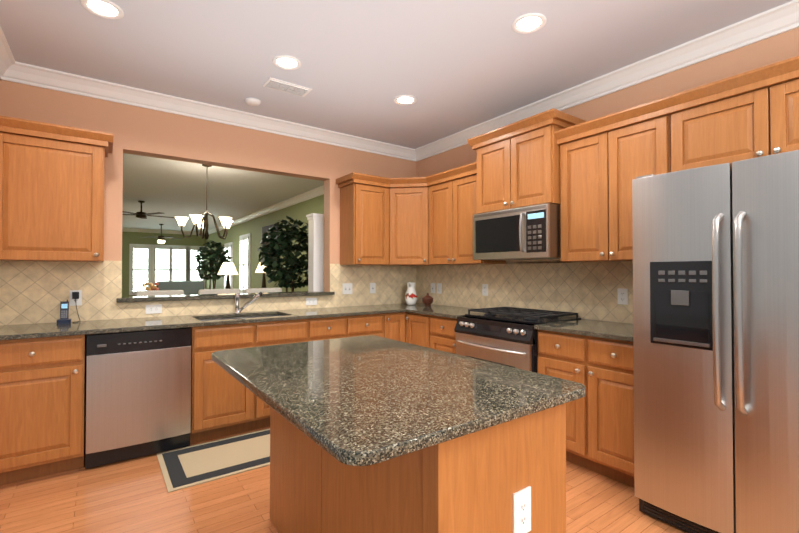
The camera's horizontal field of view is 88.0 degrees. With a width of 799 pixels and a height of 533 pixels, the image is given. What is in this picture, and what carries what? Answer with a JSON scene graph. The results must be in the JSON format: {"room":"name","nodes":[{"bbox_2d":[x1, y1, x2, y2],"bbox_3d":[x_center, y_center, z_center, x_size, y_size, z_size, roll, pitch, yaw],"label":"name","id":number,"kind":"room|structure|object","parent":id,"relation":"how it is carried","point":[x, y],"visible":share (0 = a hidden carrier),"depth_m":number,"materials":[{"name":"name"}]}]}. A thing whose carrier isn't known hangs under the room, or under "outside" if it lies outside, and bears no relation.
{"room":"kitchen","nodes":[
{"label":"kitchen","id":0,"kind":"room"},
{"bbox_2d":[122,232,205,296],"bbox_3d":[-8.631,0.104,14.140,3.685,2.740,0.140,1,-1,-36],"label":"wall","id":1,"kind":"structure","parent":0,"point":[128,238],"depth_m":13.98,"materials":[{"name":"green paint"}]},
{"bbox_2d":[122,228,202,234],"bbox_3d":[-8.609,-1.210,14.028,3.570,0.115,0.095,1,-1,-36],"label":"crown molding","id":2,"kind":"structure","parent":1,"relation":"attached to","point":[123,229],"depth_m":14.21,"materials":[{"name":"white paint"}]},
{"bbox_2d":[129,244,205,294],"bbox_3d":[-8.046,0.108,14.442,2.338,1.720,0.048,1,-1,-36],"label":"shuttered window","id":3,"kind":"structure","parent":1,"relation":"in","point":[151,263],"depth_m":14.28,"materials":[{"name":"white"}]},
{"bbox_2d":[191,327,199,347],"bbox_3d":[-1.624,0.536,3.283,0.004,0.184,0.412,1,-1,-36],"label":"base cabinet","id":4,"kind":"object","parent":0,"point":[195,331],"depth_m":3.04,"materials":[{"name":"brown wood"}]},
{"bbox_2d":[0,80,415,325],"bbox_3d":[-1.333,-0.033,3.993,3.685,2.740,0.140,1,-1,-36],"label":"wall","id":5,"kind":"structure","parent":0,"point":[136,130],"depth_m":3.57,"materials":[{"name":"brown paint"}]},
{"bbox_2d":[0,25,19,79],"bbox_3d":[-2.411,-1.366,2.435,0.095,0.115,0.940,1,-1,-36],"label":"crown molding","id":6,"kind":"structure","parent":5,"relation":"attached to","point":[9,67],"depth_m":2.80,"materials":[{"name":"white paint"}]},
{"bbox_2d":[0,124,107,261],"bbox_3d":[-2.447,-0.465,2.909,0.600,0.854,0.323,1,-1,-36],"label":"upper cabinet","id":7,"kind":"object","parent":5,"relation":"attached to","point":[52,183],"depth_m":2.78,"materials":[{"name":"brown wood"}]},
{"bbox_2d":[0,261,415,324],"bbox_3d":[-1.290,0.193,3.930,3.684,0.458,0.007,1,-1,-36],"label":"tile backsplash","id":8,"kind":"structure","parent":5,"relation":"attached to","point":[33,292],"depth_m":3.23,"materials":[{"name":"tile"}]},
{"bbox_2d":[70,290,81,322],"bbox_3d":[-2.398,0.293,3.059,0.072,0.232,0.109,1,-1,-36],"label":"outlet","id":9,"kind":"object","parent":8,"relation":"attached to","point":[75,295],"depth_m":3.09,"materials":[{"name":"white plastic"}]},
{"bbox_2d":[146,304,161,313],"bbox_3d":[-2.017,0.349,3.394,0.116,0.072,0.008,1,-1,-36],"label":"outlet","id":10,"kind":"object","parent":8,"relation":"attached to","point":[150,309],"depth_m":3.39,"materials":[{"name":"white plastic"}]},
{"bbox_2d":[306,298,316,304],"bbox_3d":[-0.893,0.355,4.202,0.116,0.072,0.008,1,-1,-36],"label":"outlet","id":11,"kind":"object","parent":8,"relation":"attached to","point":[309,301],"depth_m":4.20,"materials":[{"name":"white plastic"}]},
{"bbox_2d":[342,283,351,293],"bbox_3d":[-0.556,0.239,4.441,0.118,0.116,0.015,1,-1,-36],"label":"outlet","id":12,"kind":"object","parent":8,"relation":"attached to","point":[346,287],"depth_m":4.44,"materials":[{"name":"white plastic"}]},
{"bbox_2d":[370,283,375,292],"bbox_3d":[-0.297,0.242,4.628,0.072,0.116,0.015,1,-1,-36],"label":"outlet","id":13,"kind":"object","parent":8,"relation":"attached to","point":[372,285],"depth_m":4.63,"materials":[{"name":"white plastic"}]},
{"bbox_2d":[0,62,415,159],"bbox_3d":[-1.311,-1.347,3.881,3.570,0.115,0.095,1,-1,-36],"label":"crown molding","id":14,"kind":"structure","parent":5,"relation":"attached to","point":[31,75],"depth_m":3.54,"materials":[{"name":"white paint"}]},
{"bbox_2d":[116,291,334,302],"bbox_3d":[-1.509,0.273,3.862,1.880,0.033,0.240,1,-1,-36],"label":"sill","id":15,"kind":"structure","parent":5,"relation":"attached to","point":[197,297],"depth_m":3.63,"materials":[{"name":"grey stone"}]},
{"bbox_2d":[338,176,387,264],"bbox_3d":[-0.338,-0.445,4.400,0.476,0.854,0.366,1,-1,-36],"label":"upper cabinet","id":16,"kind":"object","parent":5,"relation":"attached to","point":[363,203],"depth_m":4.26,"materials":[{"name":"brown wood"}]},
{"bbox_2d":[217,262,237,288],"bbox_3d":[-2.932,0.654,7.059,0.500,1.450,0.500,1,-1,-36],"label":"table lamp","id":17,"kind":"object","parent":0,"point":[227,268],"visible":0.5,"depth_m":6.98,"materials":[{"name":"white fabric"}]},
{"bbox_2d":[200,320,295,347],"bbox_3d":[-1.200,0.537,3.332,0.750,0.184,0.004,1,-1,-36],"label":"drawer","id":18,"kind":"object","parent":0,"relation":"attached to","point":[217,336],"depth_m":3.25,"materials":[{"name":"brown wood"}]},
{"bbox_2d":[255,263,265,287],"bbox_3d":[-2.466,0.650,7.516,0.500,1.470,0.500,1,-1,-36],"label":"table lamp","id":19,"kind":"object","parent":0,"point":[259,269],"visible":0.17,"depth_m":7.46,"materials":[{"name":"white fabric"}]},
{"bbox_2d":[0,426,687,532],"bbox_3d":[-3.084,1.400,6.409,3.965,0.060,19.140,1,-1,-36],"label":"floor","id":20,"kind":"structure","parent":0,"point":[133,495],"depth_m":2.29,"materials":[{"name":"brown wood"}]},
{"bbox_2d":[0,335,86,484],"bbox_3d":[-2.403,0.880,2.748,0.504,0.882,0.608,1,-1,-36],"label":"base cabinet","id":21,"kind":"object","parent":20,"relation":"on","point":[42,406],"depth_m":2.54,"materials":[{"name":"brown wood"}]},
{"bbox_2d":[0,303,443,340],"bbox_3d":[-1.105,0.434,3.663,3.674,0.030,0.631,1,-1,-36],"label":"countertop","id":22,"kind":"structure","parent":21,"relation":"on","point":[39,330],"depth_m":3.09,"materials":[{"name":"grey stone"}]},
{"bbox_2d":[57,300,71,323],"bbox_3d":[-2.409,0.325,2.970,0.080,0.170,0.095,1,-1,-36],"label":"cordless phone","id":23,"kind":"object","parent":22,"relation":"on","point":[64,313],"visible":1,"depth_m":2.97,"materials":[{"name":"blue"}]},
{"bbox_2d":[200,316,271,320],"bbox_3d":[-1.442,0.541,3.669,0.750,0.184,0.004,1,-1,-36],"label":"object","id":24,"kind":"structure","parent":22,"relation":"in","point":[247,316],"depth_m":3.67,"materials":[{"name":"silver metal"}]},
{"bbox_2d":[234,292,262,313],"bbox_3d":[-1.341,0.320,3.665,0.192,0.198,0.272,1,-1,-36],"label":"faucet","id":25,"kind":"object","parent":22,"relation":"on","point":[238,310],"visible":1,"depth_m":3.68,"materials":[{"name":"silver metal"}]},
{"bbox_2d":[405,282,416,304],"bbox_3d":[0.136,0.301,4.657,0.160,0.260,0.151,1,-1,-36],"label":"vase","id":26,"kind":"object","parent":22,"relation":"on","point":[411,296],"visible":1,"depth_m":4.60,"materials":[{"name":"ceramic"}]},
{"bbox_2d":[422,293,433,305],"bbox_3d":[0.308,0.358,4.502,0.126,0.142,0.128,1,-1,-36],"label":"lidded jar","id":27,"kind":"object","parent":22,"relation":"on","point":[427,299],"visible":1,"depth_m":4.46,"materials":[{"name":"brown ceramic"}]},
{"bbox_2d":[85,327,190,468],"bbox_3d":[-1.928,0.886,3.058,0.612,0.878,0.603,1,-1,-36],"label":"dishwasher","id":28,"kind":"object","parent":20,"relation":"on","point":[138,393],"visible":1,"depth_m":2.81,"materials":[{"name":"silver metal"}]},
{"bbox_2d":[136,290,183,295],"bbox_3d":[-2.649,0.800,4.531,0.440,1.090,0.470,1,-1,-36],"label":"dining chair","id":29,"kind":"object","parent":20,"relation":"on","point":[159,292],"visible":0.1,"depth_m":4.35,"materials":[{"name":"white fabric"}]},
{"bbox_2d":[157,281,203,294],"bbox_3d":[-3.792,0.821,7.251,0.800,1.120,0.780,1,-1,-36],"label":"sofa","id":30,"kind":"object","parent":20,"relation":"on","point":[190,287],"visible":0.04,"depth_m":7.45,"materials":[{"name":"grey fabric"}]},
{"bbox_2d":[194,241,231,288],"bbox_3d":[-3.748,0.440,8.329,0.708,1.911,0.771,1,-1,-36],"label":"ficus plant","id":31,"kind":"object","parent":20,"relation":"on","point":[210,268],"visible":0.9,"depth_m":8.22,"materials":[{"name":"green plant"}]},
{"bbox_2d":[157,429,269,492],"bbox_3d":[-1.149,1.319,2.927,0.930,0.008,0.625,1,-1,-36],"label":"kitchen rug","id":32,"kind":"object","parent":20,"relation":"on","point":[189,466],"visible":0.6,"depth_m":2.81,"materials":[{"name":"beige fabric"}]},
{"bbox_2d":[198,289,239,293],"bbox_3d":[-2.170,0.804,4.876,0.440,1.090,0.470,1,-1,-36],"label":"dining chair","id":33,"kind":"object","parent":20,"relation":"on","point":[216,291],"visible":0.1,"depth_m":4.68,"materials":[{"name":"white fabric"}]},
{"bbox_2d":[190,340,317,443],"bbox_3d":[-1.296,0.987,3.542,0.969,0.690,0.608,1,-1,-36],"label":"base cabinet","id":34,"kind":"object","parent":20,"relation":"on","point":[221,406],"depth_m":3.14,"materials":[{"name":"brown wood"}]},
{"bbox_2d":[245,288,281,292],"bbox_3d":[-1.764,0.808,5.168,0.440,1.090,0.470,1,-1,-36],"label":"dining chair","id":35,"kind":"object","parent":20,"relation":"on","point":[256,290],"visible":0.1,"depth_m":4.97,"materials":[{"name":"white fabric"}]},
{"bbox_2d":[258,216,307,291],"bbox_3d":[-1.494,0.330,5.633,0.922,2.060,0.932,1,-1,-36],"label":"ficus plant","id":36,"kind":"object","parent":20,"relation":"on","point":[285,247],"visible":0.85,"depth_m":5.46,"materials":[{"name":"green plant"}]},
{"bbox_2d":[306,213,323,290],"bbox_3d":[-0.924,0.383,4.613,0.180,1.925,0.180,1,-1,-36],"label":"pilaster column","id":37,"kind":"structure","parent":20,"relation":"on","point":[315,251],"depth_m":4.56,"materials":[{"name":"white paint"}]},
{"bbox_2d":[276,314,375,339],"bbox_3d":[-0.644,0.897,4.012,0.915,0.882,0.608,1,-1,-36],"label":"base cabinet","id":38,"kind":"object","parent":20,"relation":"on","point":[359,325],"depth_m":3.70,"materials":[{"name":"brown wood"}]},
{"bbox_2d":[376,312,403,341],"bbox_3d":[-0.222,0.901,4.273,0.356,0.882,0.678,1,-1,-36],"label":"base cabinet","id":39,"kind":"object","parent":20,"relation":"on","point":[388,325],"depth_m":4.05,"materials":[{"name":"brown wood"}]},
{"bbox_2d":[270,403,565,532],"bbox_3d":[-0.055,0.866,1.774,0.575,0.882,1.334,1,-1,-36],"label":"kitchen island","id":40,"kind":"object","parent":20,"relation":"on","point":[474,482],"visible":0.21,"depth_m":1.30,"materials":[{"name":"brown wood"}]},
{"bbox_2d":[211,335,585,465],"bbox_3d":[-0.127,0.406,1.632,0.896,0.030,1.351,1,-1,-36],"label":"island countertop","id":41,"kind":"structure","parent":40,"relation":"on","point":[367,400],"depth_m":1.28,"materials":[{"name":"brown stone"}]},
{"bbox_2d":[513,486,530,532],"bbox_3d":[0.375,0.751,1.260,0.080,0.135,0.008,1,-1,-36],"label":"outlet","id":42,"kind":"object","parent":40,"relation":"attached to","point":[522,511],"depth_m":1.26,"materials":[{"name":"white plastic"}]},
{"bbox_2d":[404,312,431,347],"bbox_3d":[0.403,0.899,4.137,0.678,0.882,0.449,1,-1,-36],"label":"base cabinet","id":43,"kind":"object","parent":20,"relation":"on","point":[417,327],"depth_m":3.99,"materials":[{"name":"brown wood"}]},
{"bbox_2d":[432,316,456,353],"bbox_3d":[0.620,0.896,3.895,0.608,0.882,0.478,1,-1,-36],"label":"base cabinet","id":44,"kind":"object","parent":20,"relation":"on","point":[443,332],"depth_m":3.69,"materials":[{"name":"brown wood"}]},
{"bbox_2d":[404,305,481,318],"bbox_3d":[0.531,0.438,3.983,0.644,0.030,0.715,1,-1,-36],"label":"countertop","id":45,"kind":"structure","parent":44,"relation":"on","point":[454,312],"depth_m":3.97,"materials":[{"name":"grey stone"}]},
{"bbox_2d":[454,307,580,372],"bbox_3d":[0.927,0.848,3.351,0.701,0.962,0.758,1,-1,-36],"label":"gas range","id":46,"kind":"object","parent":20,"relation":"on","point":[506,336],"visible":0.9,"depth_m":3.16,"materials":[{"name":"black"}]},
{"bbox_2d":[537,330,634,487],"bbox_3d":[1.422,0.880,2.781,0.608,0.882,0.740,1,-1,-36],"label":"base cabinet","id":47,"kind":"object","parent":20,"relation":"on","point":[599,424],"depth_m":2.55,"materials":[{"name":"brown wood"}]},
{"bbox_2d":[534,319,632,341],"bbox_3d":[1.409,0.422,2.778,0.626,0.030,0.741,1,-1,-36],"label":"countertop","id":48,"kind":"structure","parent":47,"relation":"on","point":[607,330],"depth_m":2.74,"materials":[{"name":"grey stone"}]},
{"bbox_2d":[632,150,798,532],"bbox_3d":[1.783,0.417,2.021,0.860,1.787,0.911,1,-1,-36],"label":"refrigerator","id":49,"kind":"object","parent":20,"relation":"on","point":[716,331],"visible":1,"depth_m":1.87,"materials":[{"name":"silver metal"}]},
{"bbox_3d":[-2.809,0.978,5.504,1.700,0.760,1.100,1,-1,-36],"label":"dining table","id":50,"kind":"object","parent":20,"relation":"on","visible":0},
{"bbox_2d":[142,282,158,290],"bbox_3d":[-3.079,0.393,5.111,0.178,0.398,0.233,1,-1,-36],"label":"flower vase","id":51,"kind":"object","parent":50,"relation":"on","point":[152,287],"visible":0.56,"depth_m":5.07,"materials":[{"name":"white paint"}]},
{"bbox_2d":[0,0,792,231],"bbox_3d":[-3.084,-1.400,6.447,3.965,0.060,19.140,1,-1,-36],"label":"ceiling","id":52,"kind":"structure","parent":0,"point":[453,66],"depth_m":2.78,"materials":[{"name":"white paint"}]},
{"bbox_2d":[80,0,123,18],"bbox_3d":[-1.636,-1.422,2.278,0.195,0.008,0.195,1,-1,-42],"label":"recessed light","id":53,"kind":"object","parent":52,"relation":"in","point":[107,9],"depth_m":2.28,"materials":[{"name":"white paint"}]},
{"bbox_2d":[122,200,174,218],"bbox_3d":[-5.287,-1.162,8.501,1.280,0.360,1.273,1,-1,-36],"label":"ceiling fan","id":54,"kind":"object","parent":52,"relation":"hanging from","point":[142,215],"visible":0.92,"depth_m":8.39,"materials":[{"name":"brown metal"}]},
{"bbox_2d":[139,224,181,243],"bbox_3d":[-7.206,-0.988,12.534,1.167,0.600,1.160,1,-1,-36],"label":"ceiling fan","id":55,"kind":"object","parent":52,"relation":"hanging from","point":[161,239],"visible":1,"depth_m":12.43,"materials":[{"name":"brown metal"}]},
{"bbox_2d":[175,164,232,239],"bbox_3d":[-2.623,-0.871,5.608,0.740,1.020,0.718,1,-1,-36],"label":"chandelier","id":56,"kind":"object","parent":52,"relation":"hanging from","point":[226,222],"visible":1,"depth_m":5.50,"materials":[{"name":"white glass"}]},
{"bbox_2d":[245,98,260,105],"bbox_3d":[-1.245,-1.394,3.511,0.124,0.030,0.124,1,-1,-36],"label":"smoke detector","id":57,"kind":"object","parent":52,"relation":"attached to","point":[252,101],"visible":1,"depth_m":3.48,"materials":[{"name":"white paint"}]},
{"bbox_2d":[272,55,300,69],"bbox_3d":[-0.782,-1.414,2.872,0.195,0.008,0.195,1,-1,-42],"label":"recessed light","id":58,"kind":"object","parent":52,"relation":"in","point":[286,62],"depth_m":2.87,"materials":[{"name":"white paint"}]},
{"bbox_2d":[263,77,311,96],"bbox_3d":[-0.882,-1.407,3.258,0.340,0.012,0.170,1,-1,-36],"label":"ceiling vent","id":59,"kind":"object","parent":52,"relation":"in","point":[284,86],"visible":1,"depth_m":3.24,"materials":[{"name":"white metal"}]},
{"bbox_2d":[394,95,416,104],"bbox_3d":[0.050,-1.406,3.497,0.195,0.008,0.195,1,-1,-42],"label":"recessed light","id":60,"kind":"object","parent":52,"relation":"in","point":[402,99],"depth_m":3.49,"materials":[{"name":"white paint"}]},
{"bbox_2d":[512,13,546,33],"bbox_3d":[0.758,-1.420,2.420,0.195,0.008,0.195,1,-1,-42],"label":"recessed light","id":61,"kind":"object","parent":52,"relation":"in","point":[522,24],"depth_m":2.41,"materials":[{"name":"white paint"}]},
{"bbox_2d":[206,28,798,323],"bbox_3d":[-1.532,0.015,7.544,0.140,2.740,19.140,1,-1,-36],"label":"wall","id":62,"kind":"structure","parent":0,"point":[772,50],"depth_m":3.12,"materials":[{"name":"brown paint"}]},
{"bbox_2d":[224,242,232,288],"bbox_3d":[-5.136,0.001,12.393,0.048,1.420,0.980,1,-1,-36],"label":"shuttered window","id":63,"kind":"structure","parent":62,"relation":"in","point":[229,246],"depth_m":12.15,"materials":[{"name":"white"}]},
{"bbox_2d":[239,233,250,292],"bbox_3d":[-4.114,-0.053,10.972,0.048,1.590,1.000,1,-1,-36],"label":"shuttered window","id":64,"kind":"structure","parent":62,"relation":"in","point":[244,240],"depth_m":10.89,"materials":[{"name":"white"}]},
{"bbox_2d":[204,185,323,233],"bbox_3d":[-3.524,-1.262,10.132,0.095,0.115,12.360,1,-1,-36],"label":"crown molding","id":65,"kind":"structure","parent":62,"relation":"attached to","point":[310,194],"depth_m":8.78,"materials":[{"name":"white paint"}]},
{"bbox_2d":[262,223,278,260],"bbox_3d":[-2.922,-0.471,9.329,0.038,0.920,1.050,1,-1,-36],"label":"picture frame","id":66,"kind":"object","parent":62,"relation":"attached to","point":[265,229],"visible":0.25,"depth_m":9.44,"materials":[{"name":"brown"}]},
{"bbox_2d":[380,176,435,265],"bbox_3d":[0.126,-0.470,4.541,0.678,0.909,0.678,1,-1,-36],"label":"upper cabinet","id":67,"kind":"object","parent":62,"relation":"attached to","point":[407,197],"depth_m":4.36,"materials":[{"name":"brown wood"}]},
{"bbox_2d":[428,168,505,264],"bbox_3d":[0.618,-0.449,4.125,0.366,0.854,0.808,1,-1,-36],"label":"upper cabinet","id":68,"kind":"object","parent":62,"relation":"attached to","point":[450,218],"depth_m":4.03,"materials":[{"name":"brown wood"}]},
{"bbox_2d":[416,259,632,323],"bbox_3d":[1.053,0.178,3.821,0.007,0.486,2.850,1,-1,-36],"label":"tile backsplash","id":69,"kind":"structure","parent":62,"relation":"attached to","point":[589,290],"depth_m":3.59,"materials":[{"name":"tile"}]},
{"bbox_2d":[431,283,434,292],"bbox_3d":[0.379,0.248,4.736,0.016,0.116,0.072,1,-1,-36],"label":"outlet","id":70,"kind":"object","parent":69,"relation":"attached to","point":[432,284],"depth_m":4.73,"materials":[{"name":"white plastic"}]},
{"bbox_2d":[437,283,441,293],"bbox_3d":[0.447,0.246,4.649,0.008,0.116,0.072,1,-1,-36],"label":"outlet","id":71,"kind":"object","parent":69,"relation":"attached to","point":[439,285],"depth_m":4.64,"materials":[{"name":"white plastic"}]},
{"bbox_2d":[482,284,487,295],"bbox_3d":[0.848,0.232,4.092,0.008,0.116,0.072,1,-1,-36],"label":"outlet","id":72,"kind":"object","parent":69,"relation":"attached to","point":[484,286],"depth_m":4.09,"materials":[{"name":"white plastic"}]},
{"bbox_2d":[618,288,627,304],"bbox_3d":[1.625,0.218,3.010,0.008,0.116,0.072,1,-1,-36],"label":"outlet","id":73,"kind":"object","parent":69,"relation":"attached to","point":[622,293],"depth_m":3.01,"materials":[{"name":"white plastic"}]},
{"bbox_2d":[472,116,583,215],"bbox_3d":[1.064,-0.772,3.477,0.403,0.616,0.768,1,-1,-36],"label":"upper cabinet","id":74,"kind":"object","parent":62,"relation":"attached to","point":[520,167],"depth_m":3.28,"materials":[{"name":"brown wood"}]},
{"bbox_2d":[473,203,560,260],"bbox_3d":[1.028,-0.260,3.439,0.498,0.395,0.758,1,-1,-36],"label":"microwave","id":75,"kind":"object","parent":74,"relation":"attached to","point":[533,232],"visible":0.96,"depth_m":3.23,"materials":[{"name":"silver metal"}]},
{"bbox_2d":[410,0,798,161],"bbox_3d":[2.063,-1.367,2.363,0.095,0.115,6.500,1,-1,-36],"label":"crown molding","id":76,"kind":"structure","parent":62,"relation":"attached to","point":[777,20],"depth_m":2.83,"materials":[{"name":"white paint"}]},
{"bbox_2d":[557,104,671,261],"bbox_3d":[1.538,-0.493,2.883,0.323,0.909,0.740,1,-1,-36],"label":"upper cabinet","id":77,"kind":"object","parent":62,"relation":"attached to","point":[583,174],"depth_m":2.80,"materials":[{"name":"brown wood"}]},
{"bbox_2d":[672,68,798,171],"bbox_3d":[2.023,-0.747,2.211,0.323,0.419,0.920,1,-1,-36],"label":"upper cabinet","id":78,"kind":"object","parent":62,"relation":"attached to","point":[757,118],"depth_m":2.22,"materials":[{"name":"brown wood"}]}
]}

